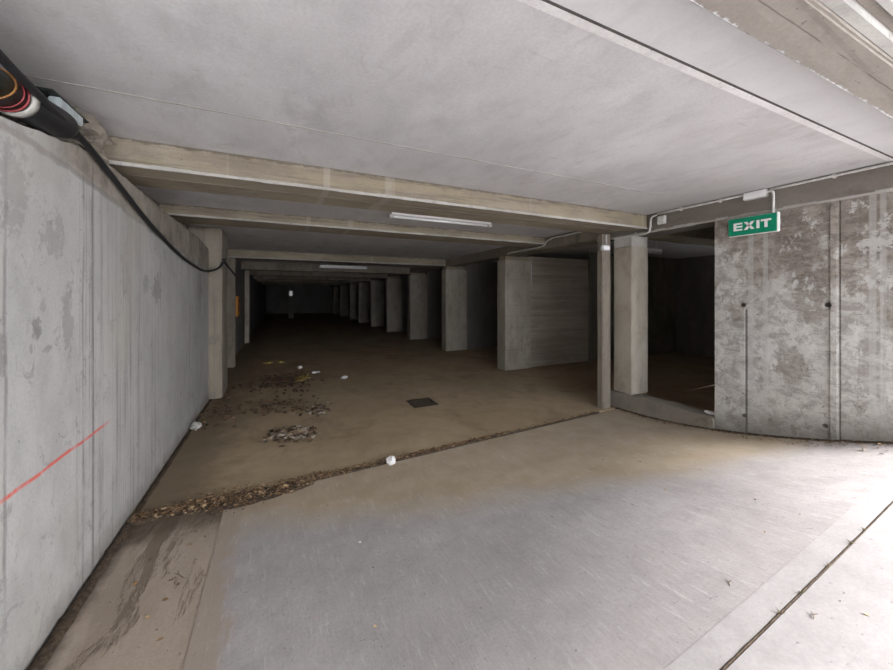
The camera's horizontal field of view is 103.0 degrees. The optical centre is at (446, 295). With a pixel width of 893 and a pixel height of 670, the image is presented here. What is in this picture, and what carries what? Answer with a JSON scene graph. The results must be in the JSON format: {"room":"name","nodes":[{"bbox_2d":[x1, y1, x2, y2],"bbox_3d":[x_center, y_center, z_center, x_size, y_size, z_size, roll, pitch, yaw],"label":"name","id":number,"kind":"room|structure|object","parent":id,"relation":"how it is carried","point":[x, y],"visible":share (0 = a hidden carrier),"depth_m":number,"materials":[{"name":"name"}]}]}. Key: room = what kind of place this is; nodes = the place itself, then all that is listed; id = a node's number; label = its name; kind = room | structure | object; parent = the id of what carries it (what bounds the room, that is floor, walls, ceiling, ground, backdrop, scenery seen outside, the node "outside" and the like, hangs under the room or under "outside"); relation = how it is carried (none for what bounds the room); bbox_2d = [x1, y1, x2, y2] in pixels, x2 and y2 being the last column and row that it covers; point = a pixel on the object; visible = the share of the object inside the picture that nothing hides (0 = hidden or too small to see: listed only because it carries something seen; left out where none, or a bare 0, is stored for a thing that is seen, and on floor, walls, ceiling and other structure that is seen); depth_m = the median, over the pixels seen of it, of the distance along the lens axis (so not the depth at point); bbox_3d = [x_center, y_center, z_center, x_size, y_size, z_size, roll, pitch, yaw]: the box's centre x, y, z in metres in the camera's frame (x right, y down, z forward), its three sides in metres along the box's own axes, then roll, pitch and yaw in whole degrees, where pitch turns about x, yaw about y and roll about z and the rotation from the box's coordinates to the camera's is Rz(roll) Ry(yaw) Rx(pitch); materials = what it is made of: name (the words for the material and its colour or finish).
{"room":"underground parking garage","nodes":[
{"label":"underground parking garage","id":0,"kind":"room"},
{"bbox_2d":[0,112,188,229],"bbox_3d":[-2.217,-0.823,1.250,0.260,0.645,11.355,0,0,-25],"label":"wall","id":1,"kind":"structure","parent":0,"point":[13,119],"depth_m":3.70,"materials":[{"name":"concrete"}]},
{"bbox_2d":[0,116,208,669],"bbox_3d":[-1.050,0.558,-0.634,0.340,2.924,15.750,0,0,-25],"label":"wall","id":2,"kind":"structure","parent":0,"point":[104,327],"depth_m":2.03,"materials":[{"name":"concrete"}]},
{"bbox_2d":[0,67,78,138],"bbox_3d":[-1.697,-0.820,1.132,0.167,0.317,1.712,0,0,-25],"label":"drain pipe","id":3,"kind":"object","parent":2,"relation":"on","point":[16,101],"visible":0.83,"depth_m":1.57,"materials":[{"name":"black plastic"}]},
{"bbox_2d":[16,102,78,138],"bbox_3d":[-1.974,-0.886,1.725,0.156,0.184,0.402,0,0,-25],"label":"socket","id":4,"kind":"object","parent":3,"relation":"attached to","point":[38,116],"depth_m":1.72,"materials":[{"name":"black plastic"}]},
{"bbox_2d":[0,49,236,276],"bbox_3d":[-2.916,-0.656,4.041,0.265,0.568,7.402,0,0,-25],"label":"cable","id":5,"kind":"object","parent":2,"relation":"attached to","point":[5,61],"visible":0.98,"depth_m":2.08,"materials":[{"name":"rubber"}]},
{"bbox_2d":[227,249,265,354],"bbox_3d":[-10.960,0.388,20.237,0.280,3.065,30.440,0,0,-25],"label":"wall","id":6,"kind":"structure","parent":0,"point":[257,291],"depth_m":15.60,"materials":[{"name":"concrete"}]},
{"bbox_2d":[236,296,239,315],"bbox_3d":[-5.874,0.285,9.943,0.116,0.550,0.560,0,0,-25],"label":"notice board","id":7,"kind":"object","parent":6,"relation":"attached to","point":[237,297],"visible":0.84,"depth_m":9.72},
{"bbox_2d":[266,285,332,313],"bbox_3d":[-11.959,0.388,36.766,12.600,3.065,0.300,0,0,-25],"label":"wall","id":8,"kind":"structure","parent":0,"point":[307,298],"depth_m":35.41,"materials":[{"name":"concrete"}]},
{"bbox_2d":[27,313,714,669],"bbox_3d":[-3.780,1.845,19.229,12.800,0.258,38.400,0,0,-25],"label":"floor","id":9,"kind":"structure","parent":0,"point":[370,417],"depth_m":4.83,"materials":[{"name":"brown concrete"}]},
{"bbox_2d":[28,525,131,669],"bbox_3d":[-1.904,1.714,1.644,0.109,0.053,2.200,0,0,-25],"label":"soil seam","id":10,"kind":"object","parent":9,"relation":"on","point":[44,655],"visible":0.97,"depth_m":1.94,"materials":[{"name":"brown soil"}]},
{"bbox_2d":[135,399,211,511],"bbox_3d":[-3.187,1.719,4.356,0.078,0.041,3.400,0,0,-25],"label":"soil seam","id":11,"kind":"object","parent":9,"relation":"on","point":[154,485],"visible":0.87,"depth_m":3.51,"materials":[{"name":"soil"}]},
{"bbox_2d":[190,421,201,430],"bbox_3d":[-3.214,1.671,4.557,0.143,0.100,0.153,0,0,10],"label":"plastic","id":12,"kind":"object","parent":9,"relation":"on","point":[195,425],"visible":1,"depth_m":4.53,"materials":[{"name":"white plastic"}]},
{"bbox_2d":[188,226,227,398],"bbox_3d":[-4.134,0.288,6.185,0.481,2.872,0.729,0,0,-25],"label":"pilaster","id":13,"kind":"object","parent":9,"relation":"on","point":[214,239],"visible":0.55,"depth_m":5.93,"materials":[{"name":"concrete"}]},
{"bbox_2d":[198,391,250,428],"bbox_3d":[-3.393,1.701,5.399,0.711,0.056,1.933,0,0,-25],"label":"heap","id":14,"kind":"object","parent":9,"relation":"on","point":[216,409],"visible":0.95,"depth_m":5.22,"materials":[{"name":"brown plant"}]},
{"bbox_2d":[227,258,235,367],"bbox_3d":[-5.213,0.400,8.569,0.209,2.642,0.157,0,0,-25],"label":"pilaster","id":15,"kind":"object","parent":9,"relation":"on","point":[231,279],"visible":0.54,"depth_m":8.51,"materials":[{"name":"concrete"}]},
{"bbox_2d":[245,271,249,342],"bbox_3d":[-7.351,0.401,13.062,0.176,2.645,0.308,0,0,-25],"label":"pilaster","id":16,"kind":"object","parent":9,"relation":"on","point":[247,273],"visible":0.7,"depth_m":12.94,"materials":[{"name":"concrete"}]},
{"bbox_2d":[222,393,320,418],"bbox_3d":[-2.613,1.702,5.661,1.302,0.069,1.253,0,0,-10],"label":"heap","id":17,"kind":"object","parent":9,"relation":"on","point":[268,400],"visible":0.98,"depth_m":5.47,"materials":[{"name":"brown plant"}]},
{"bbox_2d":[232,371,328,398],"bbox_3d":[-3.183,1.703,7.082,2.074,0.073,1.804,0,0,44],"label":"heap","id":18,"kind":"object","parent":9,"relation":"on","point":[276,379],"visible":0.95,"depth_m":6.96,"materials":[{"name":"brown plant"}]},
{"bbox_2d":[295,372,309,381],"bbox_3d":[-2.959,1.664,7.270,0.280,0.096,0.400,0,0,-25],"label":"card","id":19,"kind":"object","parent":18,"relation":"on","point":[302,377],"visible":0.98,"depth_m":7.23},
{"bbox_2d":[257,425,317,446],"bbox_3d":[-1.915,1.703,4.327,0.642,0.070,0.661,0,0,-5],"label":"heap","id":20,"kind":"object","parent":9,"relation":"on","point":[284,434],"visible":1,"depth_m":4.35,"materials":[{"name":"brown plant"}]},
{"bbox_2d":[288,285,293,317],"bbox_3d":[-12.138,0.289,27.667,0.406,2.866,0.405,0,0,-25],"label":"concrete column","id":21,"kind":"structure","parent":9,"relation":"on","point":[290,287],"depth_m":27.49,"materials":[{"name":"grey concrete"}]},
{"bbox_2d":[287,402,331,416],"bbox_3d":[-1.968,1.703,5.355,0.586,0.067,0.691,0,0,21],"label":"heap","id":22,"kind":"object","parent":9,"relation":"on","point":[320,409],"visible":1,"depth_m":5.34,"materials":[{"name":"brown plant"}]},
{"bbox_2d":[333,286,339,313],"bbox_3d":[-10.444,0.397,33.959,0.747,2.651,0.335,0,0,-25],"label":"pier","id":23,"kind":"object","parent":9,"relation":"on","point":[336,289],"visible":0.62,"depth_m":33.77,"materials":[{"name":"concrete"}]},
{"bbox_2d":[340,285,348,315],"bbox_3d":[-8.736,0.397,30.343,0.743,2.649,0.336,0,0,-25],"label":"pier","id":24,"kind":"object","parent":9,"relation":"on","point":[344,290],"visible":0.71,"depth_m":30.19,"materials":[{"name":"concrete"}]},
{"bbox_2d":[349,284,357,318],"bbox_3d":[-6.813,0.395,26.274,0.745,2.647,0.335,0,0,-25],"label":"pier","id":25,"kind":"object","parent":9,"relation":"on","point":[353,288],"visible":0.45,"depth_m":26.08,"materials":[{"name":"concrete"}]},
{"bbox_2d":[358,282,369,322],"bbox_3d":[-5.401,0.397,23.291,0.745,2.649,0.336,0,0,-25],"label":"pier","id":26,"kind":"object","parent":9,"relation":"on","point":[363,287],"visible":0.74,"depth_m":23.13,"materials":[{"name":"concrete"}]},
{"bbox_2d":[370,280,383,325],"bbox_3d":[-3.991,0.397,20.308,0.745,2.649,0.333,0,0,-25],"label":"pier","id":27,"kind":"object","parent":9,"relation":"on","point":[376,286],"visible":0.9,"depth_m":20.16,"materials":[{"name":"concrete"}]},
{"bbox_2d":[385,277,401,331],"bbox_3d":[-2.581,0.397,17.324,0.744,2.651,0.334,0,0,-25],"label":"pier","id":28,"kind":"object","parent":9,"relation":"on","point":[393,285],"visible":0.94,"depth_m":17.17,"materials":[{"name":"concrete"}]},
{"bbox_2d":[408,273,426,338],"bbox_3d":[-1.171,0.397,14.341,0.746,2.650,0.336,0,0,-25],"label":"pier","id":29,"kind":"object","parent":9,"relation":"on","point":[417,282],"visible":0.99,"depth_m":14.18,"materials":[{"name":"concrete"}]},
{"bbox_2d":[407,398,437,407],"bbox_3d":[-0.394,1.720,5.710,0.400,0.020,0.400,0,0,-25],"label":"floor drain","id":30,"kind":"object","parent":9,"relation":"on","point":[416,403],"visible":1,"depth_m":5.71,"materials":[{"name":"metal"}]},
{"bbox_2d":[442,266,466,350],"bbox_3d":[0.248,0.398,11.339,0.746,2.650,0.337,0,0,-25],"label":"pier","id":31,"kind":"object","parent":9,"relation":"on","point":[454,279],"visible":1,"depth_m":11.19,"materials":[{"name":"concrete"}]},
{"bbox_2d":[497,256,530,370],"bbox_3d":[1.613,0.398,8.454,0.747,2.651,0.339,0,0,-25],"label":"pier","id":32,"kind":"object","parent":9,"relation":"on","point":[514,272],"visible":1,"depth_m":8.29,"materials":[{"name":"concrete"}]},
{"bbox_2d":[597,234,609,408],"bbox_3d":[2.429,0.396,5.478,0.180,2.693,0.115,0,0,-25],"label":"concrete pillar","id":33,"kind":"structure","parent":9,"relation":"on","point":[603,264],"depth_m":5.43,"materials":[{"name":"grey concrete"}]},
{"bbox_2d":[600,245,609,250],"bbox_3d":[2.399,-0.725,5.361,0.150,0.080,0.072,0,0,-25],"label":"wall lamp","id":34,"kind":"object","parent":33,"relation":"attached to","point":[602,247],"visible":1,"depth_m":5.34,"materials":[{"name":"white plastic"}]},
{"bbox_2d":[383,276,399,325],"bbox_3d":[-1.158,0.338,21.685,5.540,2.965,0.200,0,0,-25],"label":"wall","id":35,"kind":"structure","parent":0,"point":[398,276],"depth_m":20.44,"materials":[{"name":"concrete"}]},
{"bbox_2d":[400,275,407,330],"bbox_3d":[0.252,0.338,18.701,5.540,2.965,0.200,0,0,-25],"label":"wall","id":36,"kind":"structure","parent":0,"point":[404,278],"depth_m":17.50,"materials":[{"name":"concrete"}]},
{"bbox_2d":[425,269,442,337],"bbox_3d":[1.662,0.338,15.718,5.540,2.965,0.200,0,0,-25],"label":"wall","id":37,"kind":"structure","parent":0,"point":[434,278],"depth_m":14.59,"materials":[{"name":"concrete"}]},
{"bbox_2d":[0,0,892,272],"bbox_3d":[-3.998,-1.295,19.513,12.950,0.300,37.700,0,0,-25],"label":"ceiling","id":38,"kind":"structure","parent":0,"point":[513,83],"depth_m":2.06,"materials":[{"name":"concrete"}]},
{"bbox_2d":[18,106,116,163],"bbox_3d":[-2.323,-1.014,2.184,0.376,0.375,0.627,0,0,-25],"label":"lump","id":39,"kind":"object","parent":38,"relation":"attached to","point":[95,134],"visible":0.29,"depth_m":2.17,"materials":[{"name":"grey concrete"}]},
{"bbox_2d":[36,86,89,126],"bbox_3d":[-2.135,-1.018,1.944,0.140,0.065,0.380,0,0,-25],"label":"bracket","id":40,"kind":"object","parent":39,"relation":"attached to","point":[52,95],"visible":0.52,"depth_m":1.87,"materials":[{"name":"metal"}]},
{"bbox_2d":[261,282,346,285],"bbox_3d":[-10.446,-0.982,26.310,5.846,0.371,0.508,0,0,-25],"label":"ceiling beam","id":41,"kind":"structure","parent":38,"relation":"attached to","point":[262,283],"depth_m":26.05,"materials":[{"name":"concrete"}]},
{"bbox_2d":[257,279,358,283],"bbox_3d":[-8.394,-0.991,21.970,5.844,0.352,0.506,0,0,-25],"label":"ceiling beam","id":42,"kind":"structure","parent":38,"relation":"attached to","point":[258,280],"depth_m":21.63,"materials":[{"name":"concrete"}]},
{"bbox_2d":[254,276,370,280],"bbox_3d":[-6.984,-1.004,18.986,5.842,0.332,0.506,0,0,-25],"label":"ceiling beam","id":43,"kind":"structure","parent":38,"relation":"attached to","point":[255,277],"depth_m":18.64,"materials":[{"name":"concrete"}]},
{"bbox_2d":[248,270,387,278],"bbox_3d":[-5.574,-1.012,16.003,5.842,0.312,0.505,0,0,-25],"label":"ceiling beam","id":44,"kind":"structure","parent":38,"relation":"attached to","point":[252,273],"depth_m":15.66,"materials":[{"name":"concrete"}]},
{"bbox_2d":[241,261,409,274],"bbox_3d":[-4.205,-1.022,13.110,5.844,0.290,0.506,0,0,-25],"label":"ceiling beam","id":45,"kind":"structure","parent":38,"relation":"attached to","point":[245,265],"depth_m":12.62,"materials":[{"name":"concrete"}]},
{"bbox_2d":[228,249,445,266],"bbox_3d":[-2.784,-1.052,10.101,5.846,0.233,0.564,0,0,-25],"label":"ceiling beam","id":46,"kind":"structure","parent":38,"relation":"attached to","point":[232,253],"depth_m":9.68,"materials":[{"name":"concrete"}]},
{"bbox_2d":[25,75,659,194],"bbox_3d":[0.065,-1.148,2.905,5.201,0.014,0.015,0,0,-25],"label":"trim","id":47,"kind":"structure","parent":38,"relation":"attached to","point":[25,75],"depth_m":2.37,"materials":[{"name":"concrete"}]},
{"bbox_2d":[319,263,367,268],"bbox_3d":[-3.570,-1.048,12.360,1.630,0.193,0.140,0,0,-25],"label":"lamp","id":48,"kind":"object","parent":38,"relation":"hanging from","point":[327,265],"visible":0.94,"depth_m":12.33,"materials":[{"name":"plastic"}]},
{"bbox_2d":[159,203,544,247],"bbox_3d":[-0.928,-1.088,5.924,6.060,0.163,0.604,0,0,-25],"label":"ceiling beam","id":49,"kind":"structure","parent":38,"relation":"attached to","point":[180,213],"depth_m":5.37,"materials":[{"name":"concrete"}]},
{"bbox_2d":[507,232,581,253],"bbox_3d":[1.919,-1.032,6.948,0.060,0.172,2.523,0,0,-25],"label":"conduit","id":50,"kind":"object","parent":49,"relation":"attached to","point":[574,232],"visible":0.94,"depth_m":6.89,"materials":[{"name":"white plastic"}]},
{"bbox_2d":[121,174,619,233],"bbox_3d":[-0.123,-1.070,4.202,6.044,0.198,0.403,0,0,-25],"label":"ceiling beam","id":51,"kind":"structure","parent":38,"relation":"attached to","point":[135,180],"depth_m":3.74,"materials":[{"name":"concrete"}]},
{"bbox_2d":[104,135,647,231],"bbox_3d":[0.046,-1.055,3.845,6.046,0.228,0.294,0,0,-25],"label":"ceiling beam","id":52,"kind":"structure","parent":38,"relation":"attached to","point":[129,156],"depth_m":3.23,"materials":[{"name":"concrete"}]},
{"bbox_2d":[388,212,491,227],"bbox_3d":[-0.049,-1.096,5.087,1.600,0.098,0.140,0,0,-25],"label":"lamp","id":53,"kind":"object","parent":38,"relation":"attached to","point":[391,215],"visible":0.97,"depth_m":5.03,"materials":[{"name":"plastic"}]},
{"bbox_2d":[330,231,610,286],"bbox_3d":[-4.519,-1.048,21.119,0.406,0.240,33.754,0,0,-25],"label":"beam","id":54,"kind":"structure","parent":38,"relation":"attached to","point":[584,238],"depth_m":8.02,"materials":[{"name":"concrete"}]},
{"bbox_2d":[648,241,661,254],"bbox_3d":[4.073,-1.001,7.179,0.760,0.288,0.140,0,0,-25],"label":"lamp","id":55,"kind":"object","parent":38,"relation":"hanging from","point":[650,250],"visible":0.46,"depth_m":7.22,"materials":[{"name":"plastic"}]},
{"bbox_2d":[647,227,714,246],"bbox_3d":[5.750,-1.047,6.755,5.835,0.241,0.505,0,0,-25],"label":"ceiling beam","id":56,"kind":"structure","parent":38,"relation":"attached to","point":[704,237],"depth_m":5.77,"materials":[{"name":"concrete"}]},
{"bbox_2d":[657,194,742,214],"bbox_3d":[3.108,-1.123,4.412,0.037,0.044,1.000,0,0,-25],"label":"conduit","id":57,"kind":"object","parent":38,"relation":"attached to","point":[720,200],"visible":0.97,"depth_m":4.34,"materials":[{"name":"white plastic"}]},
{"bbox_2d":[518,0,892,161],"bbox_3d":[1.055,-1.147,1.712,6.030,0.016,0.050,0,0,-25],"label":"trim","id":58,"kind":"structure","parent":38,"relation":"attached to","point":[554,9],"depth_m":1.76,"materials":[{"name":"concrete"}]},
{"bbox_2d":[608,161,892,240],"bbox_3d":[3.431,-1.032,4.265,0.438,0.270,3.424,0,0,-25],"label":"beam","id":59,"kind":"structure","parent":38,"relation":"attached to","point":[867,181],"depth_m":3.69,"materials":[{"name":"concrete"}]},
{"bbox_2d":[611,214,656,239],"bbox_3d":[2.741,-0.994,5.204,0.073,0.255,0.734,0,0,-25],"label":"conduit","id":60,"kind":"object","parent":59,"relation":"attached to","point":[650,225],"visible":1,"depth_m":5.05,"materials":[{"name":"white plastic"}]},
{"bbox_2d":[657,215,665,224],"bbox_3d":[2.910,-1.030,4.804,0.046,0.110,0.110,0,0,-25],"label":"junction box","id":61,"kind":"object","parent":59,"relation":"attached to","point":[660,219],"visible":1,"depth_m":4.78,"materials":[{"name":"white plastic"}]},
{"bbox_2d":[743,188,768,200],"bbox_3d":[3.350,-1.095,3.851,0.066,0.085,0.210,0,0,-25],"label":"junction box","id":62,"kind":"object","parent":59,"relation":"attached to","point":[762,193],"visible":1,"depth_m":3.82,"materials":[{"name":"white plastic"}]},
{"bbox_2d":[689,0,892,118],"bbox_3d":[2.201,-1.055,1.720,7.553,0.225,0.175,0,0,-25],"label":"ceiling beam","id":63,"kind":"structure","parent":38,"relation":"attached to","point":[808,33],"depth_m":1.31,"materials":[{"name":"concrete"}]},
{"bbox_2d":[769,162,892,189],"bbox_3d":[3.683,-1.123,3.196,0.037,0.044,1.230,0,0,-25],"label":"conduit","id":64,"kind":"object","parent":38,"relation":"attached to","point":[834,175],"visible":1,"depth_m":3.31,"materials":[{"name":"white plastic"}]},
{"bbox_2d":[767,190,774,212],"bbox_3d":[3.407,-0.983,3.725,0.035,0.264,0.073,0,0,-5],"label":"conduit","id":65,"kind":"object","parent":64,"relation":"attached to","point":[768,191],"visible":0.99,"depth_m":3.70,"materials":[{"name":"white plastic"}]},
{"bbox_2d":[728,212,779,237],"bbox_3d":[3.320,-0.767,3.848,0.054,0.198,0.447,0,0,-25],"label":"exit sign","id":66,"kind":"object","parent":65,"relation":"hanging from","point":[769,222],"visible":1,"depth_m":3.81,"materials":[{"name":"green plastic"}]},
{"bbox_2d":[819,0,892,57],"bbox_3d":[2.923,-1.180,1.948,9.050,0.430,0.033,0,0,-25],"label":"trim","id":67,"kind":"structure","parent":38,"relation":"attached to","point":[852,12],"depth_m":1.26,"materials":[{"name":"concrete"}]},
{"bbox_2d":[876,0,892,15],"bbox_3d":[2.949,-1.192,1.892,9.050,0.405,0.021,0,0,-25],"label":"trim","id":68,"kind":"structure","parent":38,"relation":"attached to","point":[887,5],"depth_m":1.21,"materials":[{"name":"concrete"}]},
{"bbox_2d":[463,262,497,348],"bbox_3d":[3.081,0.338,12.716,5.540,2.965,0.200,0,0,-25],"label":"wall","id":69,"kind":"structure","parent":0,"point":[482,307],"depth_m":11.71,"materials":[{"name":"concrete"}]},
{"bbox_2d":[183,409,892,669],"bbox_3d":[0.947,1.582,3.063,5.130,0.776,2.829,0,0,-25],"label":"floor","id":70,"kind":"structure","parent":0,"point":[451,572],"depth_m":2.27,"materials":[{"name":"concrete"}]},
{"bbox_2d":[386,456,395,464],"bbox_3d":[-0.566,1.679,3.623,0.107,0.089,0.095,0,0,27],"label":"crumpled paper","id":71,"kind":"object","parent":70,"relation":"on","point":[390,460],"visible":1,"depth_m":3.59,"materials":[{"name":"white paper"}]},
{"bbox_2d":[603,406,888,453],"bbox_3d":[3.059,1.453,4.134,0.349,0.521,2.964,0,0,-25],"label":"leaf litter","id":72,"kind":"object","parent":70,"relation":"on","point":[732,433],"visible":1,"depth_m":3.70,"materials":[{"name":"plant"}]},
{"bbox_2d":[616,407,892,443],"bbox_3d":[3.242,1.450,4.131,0.078,0.580,2.900,0,0,-26],"label":"soil seam","id":73,"kind":"object","parent":70,"relation":"on","point":[722,430],"visible":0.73,"depth_m":3.70,"materials":[{"name":"brown soil"}]},
{"bbox_2d":[528,256,587,366],"bbox_3d":[4.444,0.432,9.832,5.540,2.775,0.200,0,0,-25],"label":"wall","id":74,"kind":"structure","parent":0,"point":[559,290],"depth_m":8.96,"materials":[{"name":"concrete"}]},
{"bbox_2d":[588,252,676,361],"bbox_3d":[5.389,0.287,10.116,3.590,2.865,0.085,0,0,-25],"label":"wall","id":75,"kind":"structure","parent":0,"point":[662,272],"depth_m":10.40,"materials":[{"name":"grey concrete"}]},
{"bbox_2d":[677,255,714,357],"bbox_3d":[1.790,0.438,22.304,0.300,3.165,37.600,0,0,-25],"label":"wall","id":76,"kind":"structure","parent":0,"point":[695,275],"depth_m":10.34,"materials":[{"name":"concrete"}]},
{"bbox_2d":[664,471,892,669],"bbox_3d":[3.507,1.474,2.642,9.400,0.989,0.120,0,0,-25],"label":"floor","id":77,"kind":"structure","parent":0,"point":[720,644],"depth_m":1.77,"materials":[{"name":"concrete"}]},
{"bbox_2d":[720,502,892,669],"bbox_3d":[2.360,1.363,2.028,5.000,0.589,0.019,0,0,-25],"label":"soil seam","id":78,"kind":"object","parent":77,"relation":"on","point":[792,601],"visible":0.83,"depth_m":1.66,"materials":[{"name":"soil"}]},
{"bbox_2d":[715,191,892,441],"bbox_3d":[3.752,0.560,3.482,0.320,2.920,1.850,0,0,-25],"label":"wall","id":79,"kind":"structure","parent":0,"point":[772,289],"depth_m":3.50,"materials":[{"name":"concrete"}]},
{"bbox_2d":[597,188,892,240],"bbox_3d":[3.221,-0.905,4.233,0.038,0.034,3.500,0,0,-25],"label":"trim","id":80,"kind":"structure","parent":79,"relation":"attached to","point":[887,189],"depth_m":3.70,"materials":[{"name":"concrete"}]},
{"bbox_2d":[830,204,837,439],"bbox_3d":[3.642,0.330,3.338,0.022,2.380,0.052,0,0,-25],"label":"trim","id":81,"kind":"structure","parent":79,"relation":"attached to","point":[833,208],"depth_m":3.33,"materials":[{"name":"concrete"}]},
{"bbox_2d":[726,504,892,669],"bbox_3d":[3.589,1.417,2.470,9.400,1.105,0.239,0,0,-25],"label":"floor","id":82,"kind":"structure","parent":0,"point":[861,577],"depth_m":1.59,"materials":[{"name":"concrete"}]},
{"bbox_2d":[846,606,892,669],"bbox_3d":[6.829,1.094,-0.876,12.400,1.752,8.580,0,0,-25],"label":"floor","id":83,"kind":"structure","parent":0,"point":[877,652],"depth_m":1.41,"materials":[{"name":"concrete"}]},
{"bbox_2d":[856,0,892,31],"bbox_3d":[2.937,-1.198,1.917,9.050,0.395,0.032,0,0,-25],"label":"ceiling","id":84,"kind":"structure","parent":0,"point":[872,6],"depth_m":1.25,"materials":[{"name":"concrete"}]},
{"bbox_3d":[0.882,1.436,2.463,6.300,1.289,4.300,0,0,-25],"label":"floor","id":85,"kind":"structure","parent":0,"visible":0},
{"bbox_2d":[128,412,598,526],"bbox_3d":[-0.036,1.719,3.896,5.312,0.063,0.313,0,0,-28],"label":"drift","id":86,"kind":"object","parent":85,"relation":"on","point":[231,506],"visible":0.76,"depth_m":3.07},
{"bbox_2d":[130,411,598,521],"bbox_3d":[-0.035,1.687,3.866,5.272,0.041,0.486,0,0,-27],"label":"leaf litter","id":87,"kind":"object","parent":86,"relation":"on","point":[312,477],"visible":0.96,"depth_m":3.04,"materials":[{"name":"brown plant"}]},
{"bbox_2d":[610,389,714,428],"bbox_3d":[2.990,1.639,4.965,0.277,0.369,1.482,0,0,-25],"label":"threshold curb","id":88,"kind":"object","parent":85,"relation":"on","point":[643,404],"visible":0.56,"depth_m":4.83,"materials":[{"name":"concrete"}]},
{"bbox_2d":[614,236,647,394],"bbox_3d":[2.833,0.286,5.462,0.374,2.370,0.320,0,0,-25],"label":"concrete pier","id":89,"kind":"object","parent":88,"relation":"on","point":[630,253],"visible":0.94,"depth_m":5.34,"materials":[{"name":"concrete"}]},
{"bbox_2d":[704,410,714,414],"bbox_3d":[3.264,1.437,4.375,0.108,0.042,0.162,0,0,-33],"label":"paper scrap","id":90,"kind":"object","parent":88,"relation":"on","point":[705,411],"visible":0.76,"depth_m":4.36,"materials":[{"name":"white paper"}]}
]}

